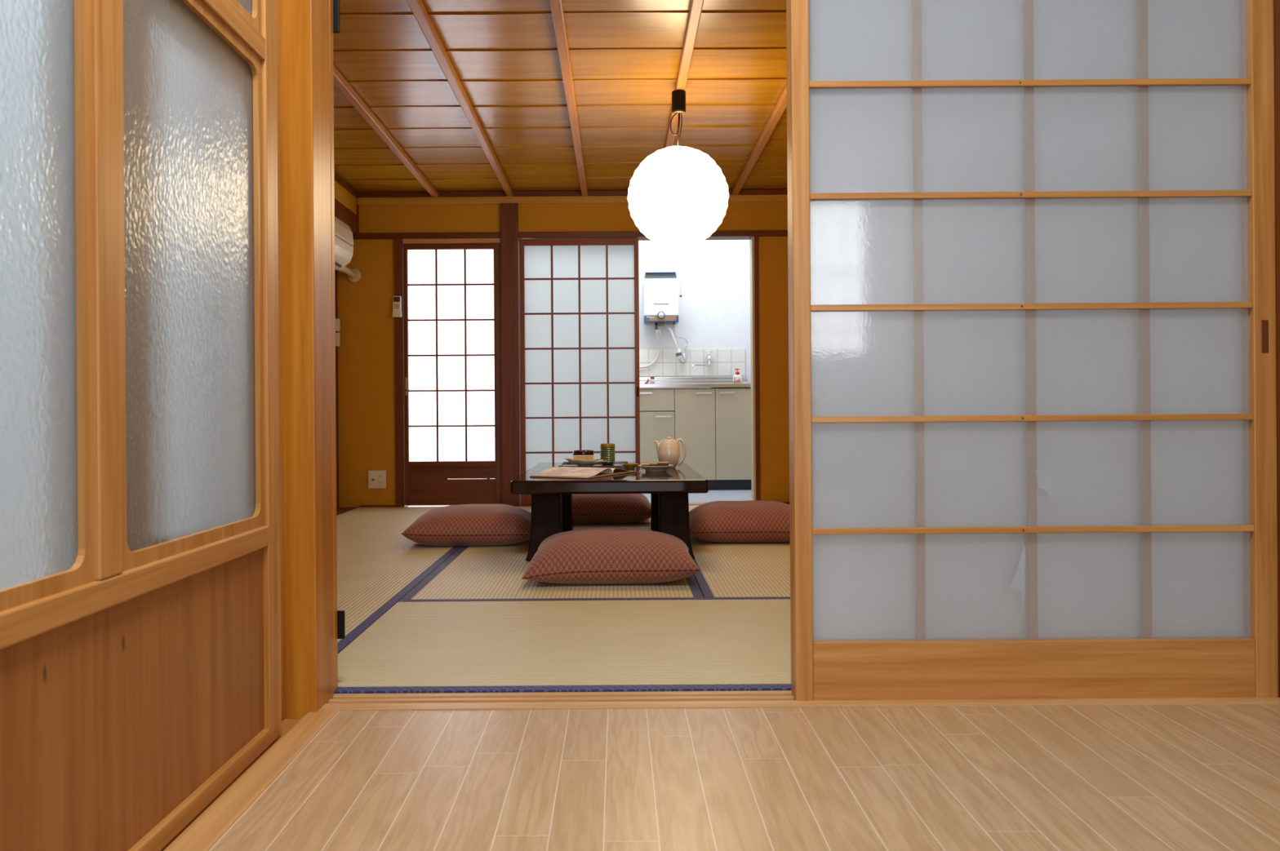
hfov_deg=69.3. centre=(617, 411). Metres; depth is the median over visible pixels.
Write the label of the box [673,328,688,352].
flexible hose
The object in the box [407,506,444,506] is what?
threshold
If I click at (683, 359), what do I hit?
tap
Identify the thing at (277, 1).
door frame
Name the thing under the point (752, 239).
door frame
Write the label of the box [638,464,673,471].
round plate
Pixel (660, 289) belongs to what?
water heater
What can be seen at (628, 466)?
bowl
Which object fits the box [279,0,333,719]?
post
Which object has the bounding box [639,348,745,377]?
wall tiles
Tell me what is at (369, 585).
mat
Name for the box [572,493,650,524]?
floor cushion
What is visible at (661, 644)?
mat
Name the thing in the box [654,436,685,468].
teapot
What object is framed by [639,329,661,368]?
gas hose
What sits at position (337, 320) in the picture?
light switch
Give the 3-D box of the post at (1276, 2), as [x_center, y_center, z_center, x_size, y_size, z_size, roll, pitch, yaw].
[1.396,-0.590,1.865,0.139,2.360,0.131,0,0,0]
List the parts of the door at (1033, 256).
rail, finger pull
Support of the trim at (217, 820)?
attached to the floor at (1102, 778)
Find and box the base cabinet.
[639,387,751,489]
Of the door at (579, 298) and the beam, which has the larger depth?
the door at (579, 298)
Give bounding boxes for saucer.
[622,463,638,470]
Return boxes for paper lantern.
[626,89,728,248]
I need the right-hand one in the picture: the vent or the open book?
the open book
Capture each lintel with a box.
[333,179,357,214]
[402,238,500,244]
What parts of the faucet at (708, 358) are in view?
spout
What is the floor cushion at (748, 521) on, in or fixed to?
on the mat at (727, 570)
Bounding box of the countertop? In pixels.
[639,382,751,388]
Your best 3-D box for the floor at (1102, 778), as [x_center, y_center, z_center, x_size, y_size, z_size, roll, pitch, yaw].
[0.776,0.600,-0.683,2.656,0.030,5.033,0,0,0]
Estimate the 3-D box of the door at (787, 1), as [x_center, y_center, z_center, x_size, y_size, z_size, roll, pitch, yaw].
[0.842,-0.302,1.915,0.974,1.772,0.027,0,0,0]
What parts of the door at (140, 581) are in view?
glass pane, panel, rail, glass pane, rail, rail, glass pane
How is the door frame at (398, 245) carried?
attached to the wall at (366, 349)
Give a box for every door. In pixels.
[0,0,281,850]
[403,243,498,505]
[519,238,639,506]
[786,0,793,696]
[788,0,1278,701]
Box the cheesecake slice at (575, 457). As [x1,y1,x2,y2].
[573,455,593,460]
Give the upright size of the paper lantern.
0.645 m
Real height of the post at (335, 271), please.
1.690 m
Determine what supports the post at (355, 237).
attached to the wall at (366, 349)
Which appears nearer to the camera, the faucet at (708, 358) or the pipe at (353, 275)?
the pipe at (353, 275)
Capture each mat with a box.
[333,596,791,693]
[336,506,461,554]
[337,552,453,654]
[400,524,703,599]
[517,504,702,524]
[689,535,790,597]
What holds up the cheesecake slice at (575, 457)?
on the scalloped plate at (576, 462)
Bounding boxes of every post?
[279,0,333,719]
[334,270,338,508]
[352,204,359,239]
[500,203,520,506]
[1273,0,1279,697]
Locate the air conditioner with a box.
[334,216,353,270]
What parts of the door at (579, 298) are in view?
rail, rail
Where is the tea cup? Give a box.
[600,443,615,464]
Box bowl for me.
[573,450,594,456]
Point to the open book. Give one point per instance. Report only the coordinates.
(552, 472)
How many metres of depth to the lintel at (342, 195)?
5.50 m
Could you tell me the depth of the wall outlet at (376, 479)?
5.74 m
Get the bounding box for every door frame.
[276,0,284,719]
[328,0,337,691]
[394,238,408,506]
[497,243,502,504]
[749,236,759,500]
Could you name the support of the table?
on the mat at (471, 572)
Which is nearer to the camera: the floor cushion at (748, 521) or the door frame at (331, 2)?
the door frame at (331, 2)
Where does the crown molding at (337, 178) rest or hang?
attached to the wall at (366, 349)
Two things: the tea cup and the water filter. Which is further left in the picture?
the tea cup
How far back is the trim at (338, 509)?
5.61 m
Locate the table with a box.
[510,462,708,561]
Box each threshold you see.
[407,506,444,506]
[649,502,706,504]
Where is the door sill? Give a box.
[320,690,1279,711]
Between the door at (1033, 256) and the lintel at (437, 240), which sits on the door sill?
the door at (1033, 256)
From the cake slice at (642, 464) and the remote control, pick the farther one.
the remote control
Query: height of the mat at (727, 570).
0.060 m
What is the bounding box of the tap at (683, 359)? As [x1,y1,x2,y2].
[679,352,687,362]
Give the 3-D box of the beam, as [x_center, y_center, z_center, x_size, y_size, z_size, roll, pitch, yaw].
[-1.638,-1.150,3.832,0.060,0.122,3.784,0,0,0]
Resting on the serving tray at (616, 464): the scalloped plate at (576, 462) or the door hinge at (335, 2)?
the scalloped plate at (576, 462)
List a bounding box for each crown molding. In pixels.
[333,170,359,198]
[359,189,787,197]
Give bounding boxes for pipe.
[335,266,361,283]
[667,327,678,348]
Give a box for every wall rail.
[358,231,500,239]
[518,230,787,238]
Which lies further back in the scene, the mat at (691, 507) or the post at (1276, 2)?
the mat at (691, 507)
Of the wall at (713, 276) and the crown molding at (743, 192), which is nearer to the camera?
the crown molding at (743, 192)
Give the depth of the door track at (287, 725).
1.52 m
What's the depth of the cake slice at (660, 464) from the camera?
3.92 m
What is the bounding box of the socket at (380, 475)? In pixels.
[377,473,382,485]
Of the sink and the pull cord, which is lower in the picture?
the sink
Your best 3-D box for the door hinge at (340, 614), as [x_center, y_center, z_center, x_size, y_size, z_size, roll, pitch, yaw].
[-0.595,0.453,1.966,0.034,0.065,0.020,0,0,0]
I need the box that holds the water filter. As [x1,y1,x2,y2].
[675,348,682,359]
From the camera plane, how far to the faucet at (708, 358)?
7.27 m
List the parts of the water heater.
knob, casing, control panel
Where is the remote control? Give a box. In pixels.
[392,296,401,317]
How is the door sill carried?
on the floor at (1102, 778)
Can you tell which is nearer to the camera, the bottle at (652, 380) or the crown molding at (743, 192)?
the crown molding at (743, 192)
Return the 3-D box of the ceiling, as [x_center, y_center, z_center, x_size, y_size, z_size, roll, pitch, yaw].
[-0.209,-1.351,3.842,3.000,0.048,3.812,0,0,0]
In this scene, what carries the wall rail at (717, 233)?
attached to the wall at (366, 349)
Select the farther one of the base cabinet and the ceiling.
the base cabinet
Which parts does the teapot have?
spout, lid, handle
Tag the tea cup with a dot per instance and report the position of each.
(607, 451)
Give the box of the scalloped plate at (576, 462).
[564,457,606,466]
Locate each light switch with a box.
[335,318,340,331]
[335,333,340,346]
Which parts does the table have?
leg, leg, leg, leg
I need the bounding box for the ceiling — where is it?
[333,0,787,197]
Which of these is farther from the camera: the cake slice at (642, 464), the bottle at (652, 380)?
the bottle at (652, 380)
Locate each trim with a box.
[166,709,338,850]
[336,507,351,513]
[357,194,787,205]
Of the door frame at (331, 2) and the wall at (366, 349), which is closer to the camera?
the door frame at (331, 2)
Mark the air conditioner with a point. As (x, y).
(344, 239)
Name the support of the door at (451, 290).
in the wall at (366, 349)
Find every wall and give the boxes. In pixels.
[337,202,789,507]
[448,240,751,479]
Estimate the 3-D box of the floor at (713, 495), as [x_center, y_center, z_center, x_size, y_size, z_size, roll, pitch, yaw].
[-0.221,0.622,6.625,3.050,0.060,1.450,0,0,0]
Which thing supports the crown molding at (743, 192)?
attached to the wall at (366, 349)
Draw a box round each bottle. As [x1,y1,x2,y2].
[649,377,654,383]
[733,368,742,383]
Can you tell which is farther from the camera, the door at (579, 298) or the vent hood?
the vent hood
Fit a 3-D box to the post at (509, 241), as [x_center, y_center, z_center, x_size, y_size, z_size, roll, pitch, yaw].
[-0.663,-0.344,5.777,0.108,1.878,0.126,0,0,0]
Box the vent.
[334,262,341,267]
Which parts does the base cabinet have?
handle, drawer, door, handle, door, handle, handle, door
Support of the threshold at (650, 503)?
on the floor
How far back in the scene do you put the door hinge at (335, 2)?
1.96 m
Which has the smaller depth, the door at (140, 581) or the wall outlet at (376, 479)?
the door at (140, 581)
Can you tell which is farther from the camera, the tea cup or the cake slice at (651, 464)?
the tea cup
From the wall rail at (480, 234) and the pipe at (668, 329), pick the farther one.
the pipe at (668, 329)
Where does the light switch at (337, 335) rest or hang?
attached to the post at (335, 271)
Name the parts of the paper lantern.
cord, lamp shade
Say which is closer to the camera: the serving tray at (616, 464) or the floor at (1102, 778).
the floor at (1102, 778)
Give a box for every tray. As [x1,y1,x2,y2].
[558,461,629,468]
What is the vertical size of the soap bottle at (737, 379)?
0.107 m
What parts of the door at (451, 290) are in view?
lock plate, rail, rail, panel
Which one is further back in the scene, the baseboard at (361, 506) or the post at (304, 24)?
the baseboard at (361, 506)
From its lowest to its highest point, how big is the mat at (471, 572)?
0.060 m
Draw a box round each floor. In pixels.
[208,704,1279,850]
[408,489,751,506]
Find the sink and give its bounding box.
[639,376,751,388]
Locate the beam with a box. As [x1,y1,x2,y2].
[334,198,357,235]
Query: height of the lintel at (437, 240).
0.029 m
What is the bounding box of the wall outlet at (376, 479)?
[368,470,386,488]
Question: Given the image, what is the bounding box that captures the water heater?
[643,271,678,329]
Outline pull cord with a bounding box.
[679,248,682,297]
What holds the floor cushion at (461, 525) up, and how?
on the mat at (471, 572)
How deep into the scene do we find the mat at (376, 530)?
4.56 m
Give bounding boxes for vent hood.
[644,271,676,278]
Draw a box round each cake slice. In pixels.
[641,463,649,469]
[649,462,657,466]
[657,462,668,466]
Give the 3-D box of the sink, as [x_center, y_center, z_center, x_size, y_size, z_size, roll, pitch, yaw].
[0.491,-0.221,7.062,1.065,0.100,0.548,0,0,0]
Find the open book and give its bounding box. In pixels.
[529,466,635,479]
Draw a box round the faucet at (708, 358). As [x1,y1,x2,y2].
[691,351,711,368]
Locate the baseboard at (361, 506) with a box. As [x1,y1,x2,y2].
[360,505,395,507]
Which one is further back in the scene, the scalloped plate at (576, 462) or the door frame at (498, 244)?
the door frame at (498, 244)
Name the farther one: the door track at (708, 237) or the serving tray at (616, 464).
the door track at (708, 237)
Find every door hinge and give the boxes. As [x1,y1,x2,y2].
[333,0,339,33]
[337,610,345,639]
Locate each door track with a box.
[160,715,304,850]
[518,236,751,239]
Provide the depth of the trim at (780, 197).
5.73 m
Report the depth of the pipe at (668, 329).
7.20 m
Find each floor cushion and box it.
[400,504,531,546]
[521,528,700,584]
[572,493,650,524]
[688,500,790,542]
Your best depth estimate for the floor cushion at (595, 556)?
3.08 m

